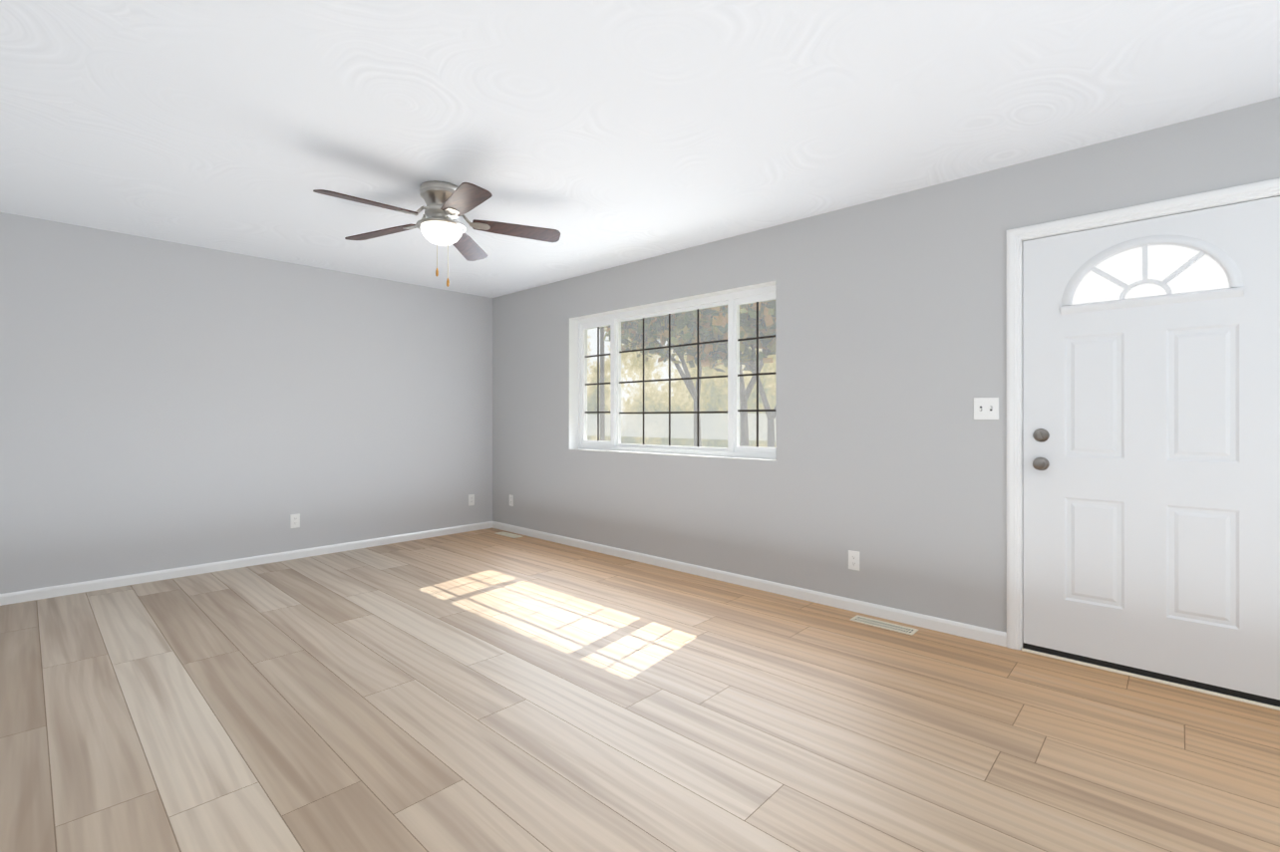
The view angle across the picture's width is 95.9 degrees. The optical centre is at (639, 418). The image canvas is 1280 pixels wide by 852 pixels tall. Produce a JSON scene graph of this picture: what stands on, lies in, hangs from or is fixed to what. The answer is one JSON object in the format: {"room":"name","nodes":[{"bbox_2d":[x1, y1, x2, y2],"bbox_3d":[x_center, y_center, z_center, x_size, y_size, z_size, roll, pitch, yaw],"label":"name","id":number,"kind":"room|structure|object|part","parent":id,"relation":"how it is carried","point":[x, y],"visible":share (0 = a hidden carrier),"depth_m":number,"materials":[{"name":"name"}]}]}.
{"room":"empty living room","nodes":[
{"label":"empty living room","id":0,"kind":"room"},
{"bbox_2d":[0,212,492,594],"bbox_3d":[-3.213,-0.059,4.531,0.200,2.440,5.000,0,0,43],"label":"wall","id":1,"kind":"structure","parent":0,"point":[165,405],"depth_m":4.37,"materials":[{"name":"grey paint"}]},
{"bbox_2d":[0,521,492,606],"bbox_3d":[-3.135,1.126,4.457,0.012,0.070,4.600,0,0,43],"label":"baseboard","id":2,"kind":"structure","parent":1,"relation":"attached to","point":[61,590],"depth_m":4.36,"materials":[{"name":"white wood"}]},
{"bbox_2d":[290,513,300,528],"bbox_3d":[-2.848,0.849,4.769,0.007,0.114,0.070,0,0,43],"label":"electrical outlet","id":3,"kind":"object","parent":1,"relation":"attached to","point":[294,520],"visible":1,"depth_m":4.76,"materials":[{"name":"white plastic"}]},
{"bbox_2d":[468,494,474,506],"bbox_3d":[-1.739,0.844,5.956,0.007,0.114,0.070,0,0,43],"label":"electrical outlet","id":4,"kind":"object","parent":1,"relation":"attached to","point":[471,499],"visible":1,"depth_m":5.95,"materials":[{"name":"white plastic"}]},
{"bbox_2d":[0,528,1279,851],"bbox_3d":[-0.692,1.220,2.175,7.100,0.120,5.000,0,0,43],"label":"floor","id":5,"kind":"structure","parent":0,"point":[488,690],"depth_m":2.17,"materials":[{"name":"brown wood"}]},
{"bbox_2d":[495,531,522,538],"bbox_3d":[-1.308,1.160,5.741,0.340,0.004,0.100,0,0,43],"label":"floor vent","id":6,"kind":"object","parent":5,"relation":"in","point":[508,534],"visible":0.98,"depth_m":5.74,"materials":[{"name":"beige metal"}]},
{"bbox_2d":[850,615,918,635],"bbox_3d":[1.364,1.158,3.235,0.340,0.004,0.100,0,0,43],"label":"floor vent","id":7,"kind":"object","parent":5,"relation":"in","point":[886,625],"visible":1,"depth_m":3.22,"materials":[{"name":"beige metal"}]},
{"bbox_2d":[1022,646,1278,706],"bbox_3d":[2.329,1.155,2.657,0.924,0.010,0.230,0,0,43],"label":"threshold","id":8,"kind":"object","parent":5,"relation":"on","point":[1154,678],"visible":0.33,"depth_m":2.55,"materials":[{"name":"black rubber"}]},
{"bbox_2d":[1021,647,1279,710],"bbox_3d":[2.245,1.155,2.567,0.926,0.010,0.016,0,0,43],"label":"strip","id":9,"kind":"object","parent":5,"relation":"on","point":[1161,682],"visible":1,"depth_m":2.53,"materials":[{"name":"beige wood"}]},
{"bbox_2d":[0,0,1279,298],"bbox_3d":[-0.692,-1.355,2.176,7.100,0.150,5.000,0,0,43],"label":"ceiling","id":10,"kind":"structure","parent":0,"point":[602,134],"depth_m":2.38,"materials":[{"name":"white paint"}]},
{"bbox_2d":[313,180,560,287],"bbox_3d":[-1.122,-1.002,3.182,1.269,0.556,1.242,0,0,43],"label":"fan","id":11,"kind":"object","parent":10,"relation":"hanging from","point":[448,205],"visible":1,"depth_m":3.15,"materials":[{"name":"silver metal"}]},
{"bbox_3d":[-1.106,-1.016,3.219,0.218,0.099,0.218,0,0,43],"label":"lamp shade","id":12,"kind":"part","parent":11,"relation":"part of","materials":[{"name":"white glass"}]},
{"bbox_2d":[492,96,1279,633],"bbox_3d":[0.947,-0.059,3.929,6.700,2.440,0.200,0,0,43],"label":"wall","id":13,"kind":"structure","parent":0,"point":[887,464],"depth_m":3.45,"materials":[{"name":"grey paint"}]},
{"bbox_2d":[509,494,513,506],"bbox_3d":[-1.318,0.840,5.903,0.070,0.114,0.007,0,0,43],"label":"outlet","id":14,"kind":"object","parent":13,"relation":"attached to","point":[510,500],"visible":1,"depth_m":5.90,"materials":[{"name":"white plastic"}]},
{"bbox_2d":[578,285,775,459],"bbox_3d":[0.231,-0.316,4.670,2.126,1.195,0.085,0,0,43],"label":"window","id":15,"kind":"structure","parent":13,"relation":"in","point":[728,297],"depth_m":4.60,"materials":[{"name":"white plastic"}]},
{"bbox_2d":[585,326,610,440],"bbox_3d":[-0.378,-0.310,5.222,0.356,1.027,0.008,0,0,43],"label":"window grille","id":16,"kind":"object","parent":15,"relation":"attached to","point":[597,355],"depth_m":5.22,"materials":[{"name":"brown metal"}]},
{"bbox_2d":[612,335,730,418],"bbox_3d":[0.210,-0.301,4.629,1.236,0.605,0.008,0,0,43],"label":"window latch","id":17,"kind":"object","parent":15,"relation":"attached to","point":[729,413],"depth_m":4.21,"materials":[{"name":"white plastic"}]},
{"bbox_2d":[619,309,727,446],"bbox_3d":[0.241,-0.311,4.668,1.152,1.065,0.008,0,0,43],"label":"window grille","id":18,"kind":"object","parent":15,"relation":"attached to","point":[698,378],"depth_m":4.66,"materials":[{"name":"brown metal"}]},
{"bbox_3d":[0.228,-0.311,4.667,2.062,1.113,0.053,0,0,43],"label":"window sash","id":19,"kind":"part","parent":15,"relation":"part of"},
{"bbox_2d":[737,302,775,446],"bbox_3d":[0.833,-0.311,4.090,0.326,1.027,0.008,0,0,43],"label":"window grille","id":20,"kind":"object","parent":15,"relation":"attached to","point":[757,338],"depth_m":4.09,"materials":[{"name":"brown metal"}]},
{"bbox_2d":[492,521,1006,646],"bbox_3d":[0.148,1.126,4.529,4.688,0.070,0.012,0,0,43],"label":"baseboard","id":21,"kind":"structure","parent":13,"relation":"attached to","point":[986,635],"depth_m":3.73,"materials":[{"name":"white wood"}]},
{"bbox_2d":[848,550,859,571],"bbox_3d":[1.285,0.856,3.471,0.070,0.114,0.007,0,0,43],"label":"outlet","id":22,"kind":"object","parent":13,"relation":"attached to","point":[853,560],"visible":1,"depth_m":3.47,"materials":[{"name":"white plastic"}]},
{"bbox_2d":[973,397,998,419],"bbox_3d":[1.791,-0.050,2.990,0.116,0.114,0.019,0,0,43],"label":"switch plate","id":23,"kind":"object","parent":13,"relation":"attached to","point":[986,408],"visible":1,"depth_m":2.99,"materials":[{"name":"white plastic"}]},
{"bbox_2d":[1005,177,1279,650],"bbox_3d":[2.313,0.103,2.640,1.056,2.114,0.219,0,0,43],"label":"door frame","id":24,"kind":"structure","parent":13,"relation":"attached to","point":[1253,190],"depth_m":2.89,"materials":[{"name":"white wood"}]},
{"bbox_2d":[1022,196,1279,700],"bbox_3d":[2.245,0.119,2.568,0.918,2.010,0.115,0,0,43],"label":"door","id":25,"kind":"structure","parent":13,"relation":"in","point":[1150,445],"depth_m":2.55,"materials":[{"name":"white paint"}]},
{"bbox_3d":[1.949,0.154,2.813,0.066,0.206,0.070,0,0,43],"label":"knob","id":26,"kind":"part","parent":25,"relation":"part of","materials":[{"name":"grey metal"}]},
{"label":"lite glass","id":27,"kind":"part","parent":25,"relation":"part of","materials":[{"name":"clear glass"}]},
{"bbox_2d":[1023,642,1279,706],"bbox_3d":[2.269,1.137,2.592,0.916,0.026,0.040,0,0,43],"label":"door sweep","id":28,"kind":"object","parent":25,"relation":"attached to","point":[1256,698],"depth_m":2.55,"materials":[{"name":"black rubber"}]},
{"bbox_3d":[2.254,-0.656,2.576,0.608,0.312,0.026,0,0,43],"label":"lite frame","id":29,"kind":"part","parent":25,"relation":"part of","materials":[{"name":"white paint"}]},
{"label":"outside","id":30,"kind":"structure","parent":0,"visible":0},
{"bbox_2d":[587,327,775,447],"bbox_3d":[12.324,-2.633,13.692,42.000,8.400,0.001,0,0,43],"label":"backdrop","id":31,"kind":"structure","parent":30,"point":[677,395],"depth_m":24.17,"materials":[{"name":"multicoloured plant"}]},
{"label":"ground","id":32,"kind":"structure","parent":30,"visible":0},
{"bbox_2d":[600,326,605,440],"bbox_3d":[12.136,-2.083,13.491,39.800,7.200,0.278,0,0,43],"label":"power line","id":33,"kind":"object","parent":32,"relation":"on","point":[602,420],"depth_m":26.39,"materials":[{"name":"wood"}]},
{"bbox_2d":[599,312,723,446],"bbox_3d":[1.051,-1.613,18.454,5.094,6.280,5.980,0,0,43],"label":"tree","id":34,"kind":"object","parent":32,"relation":"on","point":[637,325],"depth_m":17.95,"materials":[{"name":"green plant"}]},
{"bbox_2d":[659,312,775,446],"bbox_3d":[2.241,-1.787,14.330,5.663,6.617,4.424,0,0,43],"label":"tree","id":35,"kind":"object","parent":32,"relation":"on","point":[745,398],"depth_m":14.23,"materials":[{"name":"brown plant"}]},
{"bbox_2d":[665,300,775,447],"bbox_3d":[2.785,-0.640,11.594,3.722,4.326,4.261,0,0,43],"label":"tree","id":36,"kind":"object","parent":32,"relation":"on","point":[720,313],"depth_m":11.16,"materials":[{"name":"green plant"}]}
]}

